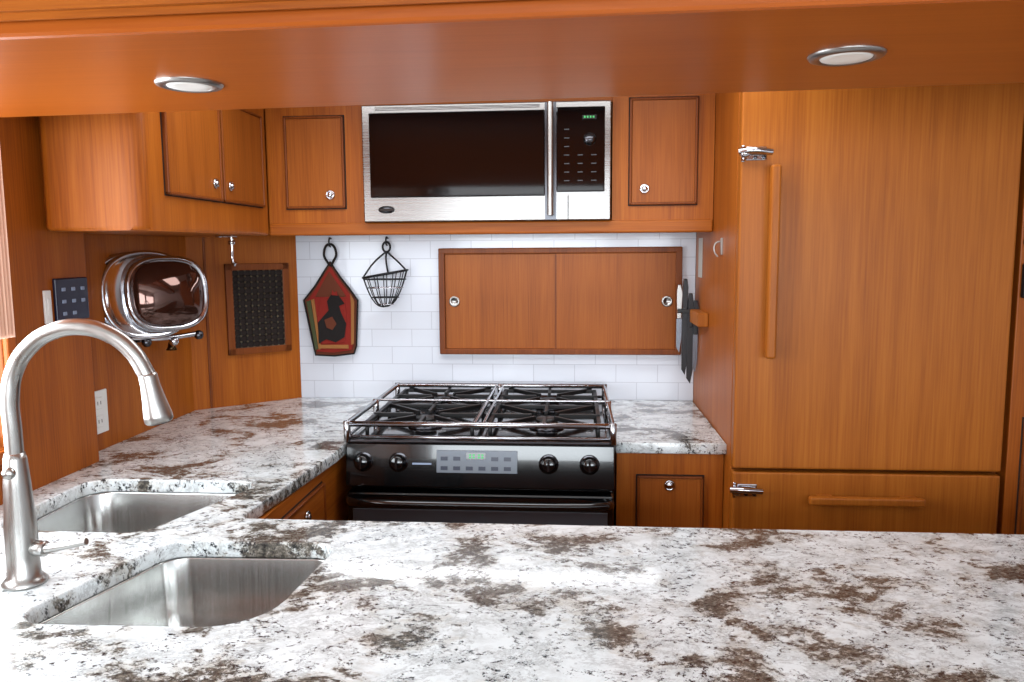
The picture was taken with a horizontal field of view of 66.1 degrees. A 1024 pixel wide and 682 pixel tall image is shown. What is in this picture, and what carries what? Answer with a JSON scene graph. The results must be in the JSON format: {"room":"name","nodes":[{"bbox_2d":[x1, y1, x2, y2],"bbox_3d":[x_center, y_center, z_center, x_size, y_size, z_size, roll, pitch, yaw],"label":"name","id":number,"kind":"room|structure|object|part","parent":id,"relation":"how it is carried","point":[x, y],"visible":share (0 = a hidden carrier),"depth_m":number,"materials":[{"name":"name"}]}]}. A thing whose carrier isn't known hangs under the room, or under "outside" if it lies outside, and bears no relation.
{"room":"ship interior","nodes":[
{"label":"ship interior","id":0,"kind":"room"},
{"bbox_2d":[0,116,98,504],"bbox_3d":[-1.246,0.278,1.401,0.166,2.070,1.425,0,7,5],"label":"wall","id":1,"kind":"structure","parent":0,"point":[58,408],"depth_m":1.88,"materials":[{"name":"brown wood"}]},
{"bbox_3d":[-1.256,0.814,1.300,0.166,1.030,1.100,0,7,5],"label":"sill","id":2,"kind":"part","parent":1,"relation":"part of","materials":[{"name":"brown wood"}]},
{"bbox_2d":[0,450,4,464],"bbox_3d":[-1.169,0.317,1.235,0.014,0.030,1.100,0,7,5],"label":"trim","id":3,"kind":"structure","parent":1,"relation":"attached to","point":[2,452],"depth_m":1.74,"materials":[{"name":"orange wood"}]},
{"bbox_3d":[-1.169,0.317,1.235,0.014,0.030,1.100,0,7,5],"label":"sill","id":4,"kind":"part","parent":3,"relation":"part of","materials":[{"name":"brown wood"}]},
{"bbox_2d":[2,337,23,441],"bbox_3d":[-1.128,-0.130,1.750,0.014,0.800,0.028,0,7,5],"label":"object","id":5,"kind":"structure","parent":1,"relation":"attached to","point":[9,344],"depth_m":1.76,"materials":[{"name":"orange wood"}]},
{"bbox_2d":[42,290,52,323],"bbox_3d":[-1.118,-0.082,1.899,0.009,0.080,0.025,0,7,5],"label":"light switch","id":6,"kind":"object","parent":1,"relation":"attached to","point":[47,303],"visible":0.95,"depth_m":1.89,"materials":[{"name":"white plastic"}]},
{"bbox_2d":[52,277,88,320],"bbox_3d":[-1.110,-0.106,1.986,0.012,0.107,0.127,0,7,5],"label":"switch panel","id":7,"kind":"object","parent":1,"relation":"attached to","point":[70,295],"visible":0.98,"depth_m":1.98,"materials":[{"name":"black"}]},
{"bbox_2d":[84,234,194,450],"bbox_3d":[-1.183,0.138,2.617,0.100,2.070,1.065,0,7,5],"label":"wall panel","id":8,"kind":"object","parent":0,"point":[112,371],"visible":0.08,"depth_m":2.36,"materials":[{"name":"brown wood"}]},
{"bbox_2d":[95,389,108,434],"bbox_3d":[-1.160,0.201,2.209,0.010,0.122,0.087,0,7,5],"label":"power outlet","id":9,"kind":"object","parent":8,"relation":"attached to","point":[100,395],"visible":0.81,"depth_m":2.22,"materials":[{"name":"white plastic"}]},
{"bbox_2d":[95,397,102,409],"bbox_3d":[-1.157,0.174,2.205,0.002,0.032,0.032,0,7,5],"label":"socket","id":10,"kind":"object","parent":9,"relation":"attached to","point":[98,400],"depth_m":2.21,"materials":[{"name":"white plastic"}]},
{"bbox_2d":[96,415,103,427],"bbox_3d":[-1.157,0.225,2.211,0.002,0.032,0.032,0,7,5],"label":"socket","id":11,"kind":"object","parent":9,"relation":"attached to","point":[100,418],"depth_m":2.21,"materials":[{"name":"white plastic"}]},
{"bbox_2d":[38,109,268,236],"bbox_3d":[-0.985,-0.577,2.194,0.353,0.552,0.763,0,7,5],"label":"upper cabinet","id":12,"kind":"object","parent":8,"relation":"attached to","point":[178,173],"visible":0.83,"depth_m":1.90,"materials":[{"name":"brown wood"}]},
{"bbox_3d":[-0.834,-0.518,2.061,0.008,0.269,0.288,0,7,5],"label":"door panel","id":13,"kind":"part","parent":12,"relation":"part of","materials":[{"name":"brown wood"}]},
{"bbox_3d":[-0.815,-0.435,2.178,0.011,0.028,0.028,0,7,5],"label":"door knob","id":14,"kind":"part","parent":12,"relation":"part of","materials":[{"name":"silver metal"}]},
{"bbox_2d":[215,235,236,266],"bbox_3d":[-0.902,-0.285,2.502,0.064,0.098,0.040,0,7,5],"label":"hook","id":15,"kind":"object","parent":12,"relation":"attached to","point":[231,242],"visible":1,"depth_m":2.50,"materials":[{"name":"silver metal"}]},
{"bbox_3d":[-0.907,-0.331,2.497,0.055,0.006,0.040,0,7,5],"label":"mount plate","id":16,"kind":"part","parent":15,"relation":"part of","materials":[{"name":"silver metal"}]},
{"bbox_3d":[-0.883,-0.283,2.495,0.010,0.094,0.029,-7,9,-44],"label":"hook rod","id":17,"kind":"part","parent":15,"relation":"part of","materials":[{"name":"silver metal"}]},
{"bbox_3d":[-0.808,-0.447,2.274,0.011,0.028,0.028,0,7,5],"label":"door knob","id":18,"kind":"part","parent":12,"relation":"part of","materials":[{"name":"silver metal"}]},
{"bbox_3d":[-0.810,-0.553,2.366,0.008,0.269,0.277,0,7,5],"label":"door panel","id":19,"kind":"part","parent":12,"relation":"part of","materials":[{"name":"brown wood"}]},
{"bbox_2d":[101,250,208,346],"bbox_3d":[-1.076,-0.122,2.339,0.205,0.291,0.317,2,7,16],"label":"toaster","id":20,"kind":"object","parent":8,"relation":"attached to","point":[147,296],"visible":0.9,"depth_m":2.31,"materials":[{"name":"grey metal"}]},
{"bbox_3d":[-1.086,0.004,2.340,0.030,0.030,0.030,0,7,5],"label":"clamp knob","id":21,"kind":"part","parent":20,"relation":"part of","materials":[{"name":"grey metal"}]},
{"bbox_3d":[-1.015,-0.142,2.346,0.050,0.199,0.222,6,9,43],"label":"glass lid","id":22,"kind":"part","parent":20,"relation":"part of","materials":[{"name":"brown"}]},
{"bbox_3d":[-1.050,-0.013,2.398,0.018,0.022,0.211,6,9,45],"label":"support rod","id":23,"kind":"part","parent":20,"relation":"part of","materials":[{"name":"silver metal"}]},
{"bbox_3d":[-1.035,0.000,2.411,0.030,0.030,0.030,0,7,5],"label":"clamp knob","id":24,"kind":"part","parent":20,"relation":"part of","materials":[{"name":"silver metal"}]},
{"bbox_3d":[-0.980,-0.019,2.465,0.030,0.030,0.030,0,7,5],"label":"clamp knob","id":25,"kind":"part","parent":20,"relation":"part of","materials":[{"name":"grey metal"}]},
{"bbox_2d":[166,342,177,350],"bbox_3d":[-1.111,0.000,2.547,0.055,0.059,0.036,0,7,5],"label":"bell","id":26,"kind":"object","parent":8,"relation":"attached to","point":[170,347],"visible":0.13,"depth_m":2.54,"materials":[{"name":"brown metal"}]},
{"bbox_2d":[185,108,301,409],"bbox_3d":[-0.970,0.105,2.888,0.421,2.070,0.020,-5,8,-36],"label":"wall","id":27,"kind":"structure","parent":0,"point":[269,376],"depth_m":2.85,"materials":[{"name":"brown wood"}]},
{"bbox_2d":[202,237,212,407],"bbox_3d":[-1.072,-0.061,2.776,0.009,0.606,0.006,-5,8,-36],"label":"trim","id":28,"kind":"structure","parent":27,"relation":"attached to","point":[203,238],"depth_m":2.78,"materials":[{"name":"brown wood"}]},
{"bbox_3d":[-0.970,0.105,2.888,0.421,2.070,0.020,-5,8,-36],"label":"corner panel","id":29,"kind":"part","parent":27,"relation":"part of","materials":[{"name":"brown wood"}]},
{"bbox_2d":[224,263,291,355],"bbox_3d":[-0.924,-0.119,2.873,0.231,0.327,0.018,-5,8,-36],"label":"air vent","id":30,"kind":"object","parent":27,"relation":"in","point":[257,295],"visible":1,"depth_m":2.87,"materials":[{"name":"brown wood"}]},
{"bbox_3d":[-1.007,-0.111,2.812,0.024,0.327,0.018,-5,8,-36],"label":"frame","id":31,"kind":"part","parent":30,"relation":"part of","materials":[{"name":"brown wood"}]},
{"bbox_3d":[-0.925,-0.270,2.856,0.231,0.024,0.018,-5,8,-36],"label":"frame","id":32,"kind":"part","parent":30,"relation":"part of","materials":[{"name":"brown wood"}]},
{"bbox_3d":[-0.923,0.032,2.891,0.231,0.024,0.018,-5,8,-36],"label":"frame","id":33,"kind":"part","parent":30,"relation":"part of","materials":[{"name":"brown wood"}]},
{"bbox_3d":[-0.841,-0.127,2.935,0.024,0.327,0.018,-5,8,-36],"label":"frame","id":34,"kind":"part","parent":30,"relation":"part of","materials":[{"name":"brown wood"}]},
{"bbox_2d":[270,219,712,235],"bbox_3d":[-0.069,-0.384,2.703,1.432,0.040,0.354,0,7,5],"label":"cabinet trim","id":35,"kind":"structure","parent":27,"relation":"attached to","point":[697,225],"depth_m":2.53,"materials":[{"name":"brown wood"}]},
{"bbox_3d":[-0.068,-0.379,2.717,1.432,0.014,0.328,0,7,5],"label":"panel","id":36,"kind":"part","parent":35,"relation":"part of","materials":[{"name":"brown wood"}]},
{"bbox_2d":[265,105,371,223],"bbox_3d":[-0.626,-0.650,2.710,0.320,0.532,0.368,0,7,5],"label":"upper cabinet","id":37,"kind":"object","parent":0,"point":[315,154],"depth_m":2.55,"materials":[{"name":"brown wood"}]},
{"bbox_2d":[0,0,1023,116],"bbox_3d":[0.558,-0.579,1.134,3.466,0.329,0.684,0,7,5],"label":"ceiling soffit","id":38,"kind":"structure","parent":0,"point":[58,57],"depth_m":1.09,"materials":[{"name":"brown wood"}]},
{"bbox_2d":[693,257,695,378],"bbox_3d":[0.667,0.086,2.946,3.736,2.070,0.108,0,7,5],"label":"wall","id":39,"kind":"structure","parent":0,"point":[695,257],"depth_m":2.85,"materials":[{"name":"white paint"}]},
{"bbox_2d":[296,232,695,400],"bbox_3d":[-0.072,-0.092,2.924,1.473,0.660,0.012,0,7,5],"label":"tile backsplash","id":40,"kind":"structure","parent":39,"relation":"attached to","point":[400,341],"depth_m":2.94,"materials":[{"name":"white tile"}]},
{"bbox_2d":[303,237,358,356],"bbox_3d":[-0.676,-0.163,2.939,0.212,0.446,0.035,0,7,5],"label":"pot holder","id":41,"kind":"object","parent":40,"relation":"attached to","point":[331,307],"visible":1,"depth_m":2.94,"materials":[{"name":"brown fabric"}]},
{"bbox_3d":[-0.675,-0.305,2.922,0.055,0.116,0.011,0,7,5],"label":"cord","id":42,"kind":"part","parent":41,"relation":"part of","materials":[{"name":"black fabric"}]},
{"bbox_2d":[318,290,345,342],"bbox_3d":[-0.671,-0.090,2.933,0.107,0.201,0.007,0,7,5],"label":"print","id":43,"kind":"object","parent":41,"relation":"on","point":[331,303],"depth_m":2.93,"materials":[{"name":"red fabric"}]},
{"bbox_2d":[362,236,407,307],"bbox_3d":[-0.463,-0.252,2.873,0.172,0.259,0.112,0,7,5],"label":"wire basket","id":44,"kind":"object","parent":40,"relation":"attached to","point":[385,242],"visible":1,"depth_m":2.88,"materials":[{"name":"black metal"}]},
{"bbox_2d":[363,93,715,219],"bbox_3d":[0.088,-0.648,2.653,1.112,0.532,0.368,0,7,5],"label":"upper cabinet","id":45,"kind":"object","parent":39,"relation":"attached to","point":[662,146],"visible":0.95,"depth_m":2.46,"materials":[{"name":"brown wood"}]},
{"bbox_2d":[361,100,610,222],"bbox_3d":[-0.071,-0.581,2.637,0.785,0.366,0.436,0,7,5],"label":"microwave oven","id":46,"kind":"object","parent":45,"relation":"in","point":[551,160],"visible":1,"depth_m":2.47,"materials":[{"name":"silver metal"}]},
{"bbox_3d":[-0.175,-0.587,2.477,0.556,0.263,0.006,0,7,5],"label":"door glass","id":47,"kind":"part","parent":46,"relation":"part of","materials":[{"name":"black glass"}]},
{"bbox_3d":[0.117,-0.558,2.414,0.019,0.340,0.019,0,7,5],"label":"door handle","id":48,"kind":"part","parent":46,"relation":"part of","materials":[{"name":"silver metal"}]},
{"bbox_3d":[0.213,-0.595,2.445,0.150,0.259,0.006,0,7,5],"label":"control panel","id":49,"kind":"part","parent":46,"relation":"part of","materials":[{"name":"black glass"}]},
{"bbox_2d":[582,115,596,118],"bbox_3d":[0.239,-0.691,2.428,0.044,0.012,0.002,0,7,5],"label":"clock","id":50,"kind":"object","parent":46,"relation":"on","point":[583,116],"depth_m":2.43,"materials":[{"name":"green"}]},
{"bbox_3d":[0.415,-0.477,2.466,0.030,0.030,0.011,0,7,5],"label":"door knob","id":51,"kind":"part","parent":45,"relation":"part of","materials":[{"name":"silver metal"}]},
{"bbox_3d":[0.473,-0.592,2.459,0.194,0.312,0.008,0,7,5],"label":"door panel","id":52,"kind":"part","parent":45,"relation":"part of","materials":[{"name":"brown wood"}]},
{"bbox_2d":[438,247,682,354],"bbox_3d":[0.172,-0.145,2.880,0.883,0.391,0.024,0,7,5],"label":"upper cabinet","id":53,"kind":"object","parent":39,"relation":"attached to","point":[557,300],"visible":0.98,"depth_m":2.87,"materials":[{"name":"brown wood"}]},
{"bbox_3d":[-0.257,-0.146,2.914,0.022,0.356,0.024,0,7,5],"label":"frame","id":54,"kind":"part","parent":53,"relation":"part of","materials":[{"name":"brown wood"}]},
{"bbox_3d":[-0.213,-0.146,2.909,0.040,0.040,0.004,0,7,5],"label":"finger pull","id":55,"kind":"part","parent":53,"relation":"part of","materials":[{"name":"silver metal"}]},
{"bbox_3d":[-0.038,-0.146,2.902,0.417,0.347,0.011,0,7,5],"label":"door","id":56,"kind":"part","parent":53,"relation":"part of","materials":[{"name":"brown wood"}]},
{"bbox_3d":[0.170,-0.328,2.859,0.883,0.022,0.024,0,7,5],"label":"frame","id":57,"kind":"part","parent":53,"relation":"part of","materials":[{"name":"brown wood"}]},
{"bbox_3d":[0.173,0.038,2.901,0.883,0.022,0.024,0,7,5],"label":"frame","id":58,"kind":"part","parent":53,"relation":"part of","materials":[{"name":"brown wood"}]},
{"bbox_3d":[0.374,-0.144,2.860,0.432,0.347,0.007,0,7,5],"label":"door","id":59,"kind":"part","parent":53,"relation":"part of","materials":[{"name":"brown wood"}]},
{"bbox_3d":[0.559,-0.143,2.840,0.040,0.040,0.004,0,7,5],"label":"finger pull","id":60,"kind":"part","parent":53,"relation":"part of","materials":[{"name":"silver metal"}]},
{"bbox_3d":[0.601,-0.144,2.846,0.022,0.356,0.024,0,7,5],"label":"frame","id":61,"kind":"part","parent":53,"relation":"part of","materials":[{"name":"brown wood"}]},
{"bbox_3d":[0.474,-0.696,0.492,3.736,0.050,4.820,0,7,5],"label":"ceiling","id":62,"kind":"structure","parent":0,"visible":0},
{"bbox_2d":[154,77,223,92],"bbox_3d":[-0.533,-0.422,1.301,0.107,0.008,0.107,0,7,5],"label":"recessed light","id":63,"kind":"object","parent":62,"relation":"in","point":[179,84],"visible":1,"depth_m":1.28,"materials":[{"name":"silver metal"}]},
{"bbox_2d":[807,45,886,66],"bbox_3d":[0.483,-0.410,1.137,0.107,0.008,0.107,0,7,5],"label":"recessed light","id":64,"kind":"object","parent":62,"relation":"in","point":[859,54],"visible":1,"depth_m":1.12,"materials":[{"name":"silver metal"}]},
{"bbox_3d":[0.489,1.410,0.735,3.736,0.050,4.820,0,7,5],"label":"floor","id":65,"kind":"structure","parent":0,"visible":0},
{"bbox_2d":[258,454,351,520],"bbox_3d":[-0.780,0.766,2.352,0.595,0.876,1.290,0,7,5],"label":"base cabinet","id":66,"kind":"object","parent":65,"relation":"on","point":[324,496],"visible":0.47,"depth_m":2.12,"materials":[{"name":"brown wood"}]},
{"bbox_3d":[-0.526,0.475,1.985,0.008,0.129,0.314,0,7,5],"label":"drawer panel","id":67,"kind":"part","parent":66,"relation":"part of","materials":[{"name":"brown wood"}]},
{"bbox_3d":[-0.515,0.446,1.996,0.011,0.032,0.032,0,7,5],"label":"drawer knob","id":68,"kind":"part","parent":66,"relation":"part of","materials":[{"name":"silver metal"}]},
{"bbox_2d":[343,382,616,525],"bbox_3d":[-0.069,0.681,2.562,0.775,0.978,0.750,0,7,5],"label":"gas range","id":69,"kind":"object","parent":65,"relation":"on","point":[464,455],"visible":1,"depth_m":2.24,"materials":[{"name":"black metal"}]},
{"bbox_3d":[-0.471,0.258,2.252,0.020,0.061,0.020,0,7,5],"label":"rail post","id":70,"kind":"part","parent":69,"relation":"part of","materials":[{"name":"silver metal"}]},
{"bbox_3d":[-0.426,0.346,2.241,0.046,0.046,0.030,0,7,5],"label":"knob","id":71,"kind":"part","parent":69,"relation":"part of","materials":[{"name":"black metal"}]},
{"bbox_3d":[-0.445,0.220,2.580,0.020,0.061,0.020,0,7,5],"label":"rail post","id":72,"kind":"part","parent":69,"relation":"part of","materials":[{"name":"silver metal"}]},
{"bbox_3d":[-0.420,0.183,2.895,0.020,0.061,0.020,0,7,5],"label":"rail post","id":73,"kind":"part","parent":69,"relation":"part of","materials":[{"name":"silver metal"}]},
{"bbox_3d":[-0.325,0.346,2.233,0.046,0.046,0.030,0,7,5],"label":"knob","id":74,"kind":"part","parent":69,"relation":"part of","materials":[{"name":"black metal"}]},
{"bbox_3d":[-0.257,0.349,2.240,0.055,0.005,0.003,0,7,5],"label":"maker plate","id":75,"kind":"part","parent":69,"relation":"part of","materials":[{"name":"silver metal"}]},
{"bbox_3d":[-0.268,0.254,2.438,0.110,0.020,0.110,0,7,5],"label":"burner","id":76,"kind":"part","parent":69,"relation":"part of","materials":[{"name":"grey metal"}]},
{"bbox_3d":[-0.244,0.219,2.745,0.110,0.020,0.110,0,7,5],"label":"burner","id":77,"kind":"part","parent":69,"relation":"part of","materials":[{"name":"grey metal"}]},
{"bbox_3d":[-0.099,0.342,2.228,0.230,0.063,0.013,0,7,5],"label":"display panel","id":78,"kind":"part","parent":69,"relation":"part of","materials":[{"name":"silver metal"}]},
{"bbox_3d":[-0.093,0.285,2.247,0.767,0.010,0.048,0,7,5],"label":"trim","id":79,"kind":"part","parent":69,"relation":"part of","materials":[{"name":"grey metal"}]},
{"bbox_3d":[-0.069,0.238,2.546,0.763,0.011,0.657,0,7,5],"label":"sea rail","id":80,"kind":"part","parent":69,"relation":"part of","materials":[{"name":"silver metal"}]},
{"bbox_2d":[345,486,614,525],"bbox_3d":[-0.093,0.716,2.256,0.766,0.568,0.131,0,7,5],"label":"oven","id":81,"kind":"object","parent":69,"relation":"in","point":[365,503],"depth_m":2.22,"materials":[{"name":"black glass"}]},
{"bbox_3d":[-0.093,0.355,2.249,0.767,0.136,0.061,0,7,5],"label":"control panel","id":82,"kind":"part","parent":69,"relation":"part of","materials":[{"name":"black metal"}]},
{"bbox_3d":[-0.043,0.184,2.865,0.020,0.061,0.020,0,7,5],"label":"rail post","id":83,"kind":"part","parent":69,"relation":"part of","materials":[{"name":"silver metal"}]},
{"bbox_3d":[0.106,0.255,2.409,0.110,0.020,0.110,0,7,5],"label":"burner","id":84,"kind":"part","parent":69,"relation":"part of","materials":[{"name":"grey metal"}]},
{"bbox_3d":[0.102,0.347,2.199,0.046,0.046,0.030,0,7,5],"label":"knob","id":85,"kind":"part","parent":69,"relation":"part of","materials":[{"name":"black metal"}]},
{"bbox_3d":[0.130,0.220,2.716,0.110,0.020,0.110,0,7,5],"label":"burner","id":86,"kind":"part","parent":69,"relation":"part of","materials":[{"name":"grey metal"}]},
{"bbox_3d":[0.215,0.347,2.190,0.046,0.046,0.030,0,7,5],"label":"knob","id":87,"kind":"part","parent":69,"relation":"part of","materials":[{"name":"black metal"}]},
{"bbox_3d":[0.332,0.185,2.835,0.020,0.061,0.020,0,7,5],"label":"rail post","id":88,"kind":"part","parent":69,"relation":"part of","materials":[{"name":"silver metal"}]},
{"bbox_3d":[0.307,0.221,2.520,0.020,0.061,0.020,0,7,5],"label":"rail post","id":89,"kind":"part","parent":69,"relation":"part of","materials":[{"name":"silver metal"}]},
{"bbox_3d":[0.281,0.259,2.192,0.020,0.061,0.020,0,7,5],"label":"rail post","id":90,"kind":"part","parent":69,"relation":"part of","materials":[{"name":"silver metal"}]},
{"bbox_2d":[614,449,723,527],"bbox_3d":[0.487,0.724,2.643,0.308,0.876,0.637,0,7,5],"label":"base cabinet","id":91,"kind":"object","parent":65,"relation":"on","point":[651,490],"visible":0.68,"depth_m":2.31,"materials":[{"name":"brown wood"}]},
{"bbox_3d":[0.459,0.422,2.294,0.032,0.032,0.011,0,7,5],"label":"door knob","id":92,"kind":"part","parent":91,"relation":"part of","materials":[{"name":"silver metal"}]},
{"bbox_3d":[0.464,0.640,2.330,0.176,0.479,0.008,0,7,5],"label":"door panel","id":93,"kind":"part","parent":91,"relation":"part of","materials":[{"name":"brown wood"}]},
{"bbox_2d":[693,83,1023,533],"bbox_3d":[0.985,0.141,2.463,0.726,2.068,0.784,0,7,5],"label":"refrigerator","id":94,"kind":"object","parent":65,"relation":"on","point":[851,370],"visible":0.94,"depth_m":2.09,"materials":[{"name":"brown wood"}]},
{"bbox_2d":[676,279,707,382],"bbox_3d":[0.610,-0.023,2.677,0.076,0.370,0.215,0,7,5],"label":"knives","id":95,"kind":"object","parent":94,"relation":"attached to","point":[692,317],"visible":1,"depth_m":2.76,"materials":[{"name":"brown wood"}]},
{"bbox_3d":[0.588,-0.019,2.778,0.018,0.120,0.004,0,7,5],"label":"blade","id":96,"kind":"part","parent":95,"relation":"part of","materials":[{"name":"grey metal"}]},
{"bbox_3d":[0.587,-0.139,2.764,0.018,0.120,0.016,0,7,5],"label":"handle","id":97,"kind":"part","parent":95,"relation":"part of","materials":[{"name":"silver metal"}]},
{"bbox_3d":[0.608,0.011,2.775,0.020,0.220,0.004,0,7,5],"label":"blade","id":98,"kind":"part","parent":95,"relation":"part of","materials":[{"name":"black"}]},
{"bbox_3d":[0.607,-0.158,2.755,0.018,0.120,0.016,0,7,5],"label":"handle","id":99,"kind":"part","parent":95,"relation":"part of","materials":[{"name":"black"}]},
{"bbox_3d":[0.626,0.051,2.773,0.022,0.200,0.004,0,7,5],"label":"blade","id":100,"kind":"part","parent":95,"relation":"part of","materials":[{"name":"black"}]},
{"bbox_3d":[0.625,-0.107,2.755,0.018,0.120,0.016,0,7,5],"label":"handle","id":101,"kind":"part","parent":95,"relation":"part of","materials":[{"name":"black plastic"}]},
{"bbox_3d":[0.642,0.045,2.766,0.016,0.135,0.004,0,7,5],"label":"blade","id":102,"kind":"part","parent":95,"relation":"part of","materials":[{"name":"grey metal"}]},
{"bbox_3d":[0.641,-0.082,2.751,0.018,0.120,0.016,0,7,5],"label":"handle","id":103,"kind":"part","parent":95,"relation":"part of","materials":[{"name":"black plastic"}]},
{"bbox_2d":[698,238,702,277],"bbox_3d":[0.651,-0.288,2.721,0.001,0.135,0.080,0,7,5],"label":"paper label","id":104,"kind":"object","parent":94,"relation":"attached to","point":[700,255],"visible":1,"depth_m":2.72,"materials":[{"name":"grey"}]},
{"bbox_3d":[0.640,0.136,2.532,0.007,2.068,0.700,0,7,5],"label":"gable panel","id":105,"kind":"part","parent":94,"relation":"part of","materials":[{"name":"brown wood"}]},
{"bbox_2d":[713,238,722,256],"bbox_3d":[0.608,-0.276,2.327,0.026,0.056,0.020,0,7,5],"label":"wall hook","id":106,"kind":"object","parent":94,"relation":"attached to","point":[721,239],"visible":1,"depth_m":2.32,"materials":[{"name":"silver metal"}]},
{"bbox_3d":[0.619,-0.280,2.326,0.004,0.050,0.020,0,7,5],"label":"plate","id":107,"kind":"part","parent":106,"relation":"part of","materials":[{"name":"silver metal"}]},
{"bbox_3d":[0.639,0.408,2.148,0.088,0.021,0.027,0,7,5],"label":"latch arm","id":108,"kind":"part","parent":94,"relation":"part of","materials":[{"name":"silver metal"}]},
{"bbox_3d":[0.646,0.410,2.167,0.054,0.036,0.006,0,7,5],"label":"latch plate","id":109,"kind":"part","parent":94,"relation":"part of","materials":[{"name":"silver metal"}]},
{"bbox_3d":[0.640,-0.491,2.062,0.054,0.036,0.006,0,7,5],"label":"latch plate","id":110,"kind":"part","parent":94,"relation":"part of","materials":[{"name":"silver metal"}]},
{"bbox_3d":[0.633,-0.493,2.044,0.088,0.021,0.027,0,7,5],"label":"latch arm","id":111,"kind":"part","parent":94,"relation":"part of","materials":[{"name":"silver metal"}]},
{"bbox_3d":[0.684,-0.204,2.064,0.026,0.506,0.026,0,7,5],"label":"door handle","id":112,"kind":"part","parent":94,"relation":"part of","materials":[{"name":"brown wood"}]},
{"bbox_3d":[0.962,0.539,2.179,0.706,0.363,0.038,0,7,5],"label":"drawer panel","id":113,"kind":"part","parent":94,"relation":"part of","materials":[{"name":"brown wood"}]},
{"bbox_3d":[0.953,0.432,2.118,0.302,0.024,0.022,0,7,5],"label":"drawer handle","id":114,"kind":"part","parent":94,"relation":"part of","materials":[{"name":"brown wood"}]},
{"bbox_2d":[996,122,1023,534],"bbox_3d":[1.872,0.141,2.407,1.042,2.068,0.754,0,7,5],"label":"wall panel","id":115,"kind":"object","parent":65,"relation":"on","point":[1010,518],"visible":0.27,"depth_m":2.10,"materials":[{"name":"brown wood"}]},
{"bbox_3d":[1.576,0.564,2.115,0.414,0.704,0.008,0,7,5],"label":"door panel","id":116,"kind":"part","parent":115,"relation":"part of","materials":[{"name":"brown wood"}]},
{"bbox_3d":[-1.265,-0.582,1.139,0.166,0.300,1.100,0,7,5],"label":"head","id":117,"kind":"object","parent":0,"visible":0},
{"bbox_2d":[0,150,14,338],"bbox_3d":[-1.159,-0.219,1.208,0.038,0.541,1.070,0,7,5],"label":"window curtain","id":118,"kind":"object","parent":117,"relation":"hanging from","point":[7,328],"visible":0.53,"depth_m":1.71,"materials":[{"name":"beige fabric"}]},
{"bbox_3d":[0.415,0.876,1.333,3.140,0.876,0.525,0,7,5],"label":"cabinet","id":119,"kind":"object","parent":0,"visible":0},
{"bbox_2d":[0,397,1023,681],"bbox_3d":[0.429,0.357,1.845,3.236,0.032,2.150,0,7,5],"label":"countertop","id":120,"kind":"structure","parent":119,"relation":"on","point":[387,601],"depth_m":1.28,"materials":[{"name":"white stone"}]},
{"bbox_2d":[0,318,173,590],"bbox_3d":[-0.710,0.185,1.312,0.299,0.447,0.070,-1,7,-3],"label":"kitchen faucet","id":121,"kind":"object","parent":120,"relation":"on","point":[24,549],"visible":1,"depth_m":1.29,"materials":[{"name":"silver metal"}]},
{"bbox_3d":[-0.745,0.342,1.315,0.081,0.031,0.019,0,7,5],"label":"lever","id":122,"kind":"part","parent":121,"relation":"part of","materials":[{"name":"silver metal"}]},
{"bbox_2d":[37,491,323,626],"bbox_3d":[-0.704,0.495,1.578,0.533,0.162,0.980,-5,8,-34],"label":"sink","id":123,"kind":"object","parent":120,"relation":"in","point":[181,591],"visible":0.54,"depth_m":1.52,"materials":[{"name":"grey metal"}]},
{"bbox_3d":[-0.837,0.474,1.765,0.446,0.162,0.376,0,7,5],"label":"bowl","id":124,"kind":"part","parent":123,"relation":"part of","materials":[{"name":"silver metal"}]},
{"bbox_3d":[-0.545,0.519,1.360,0.424,0.162,0.367,0,7,5],"label":"bowl","id":125,"kind":"part","parent":123,"relation":"part of","materials":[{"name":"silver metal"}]}
]}

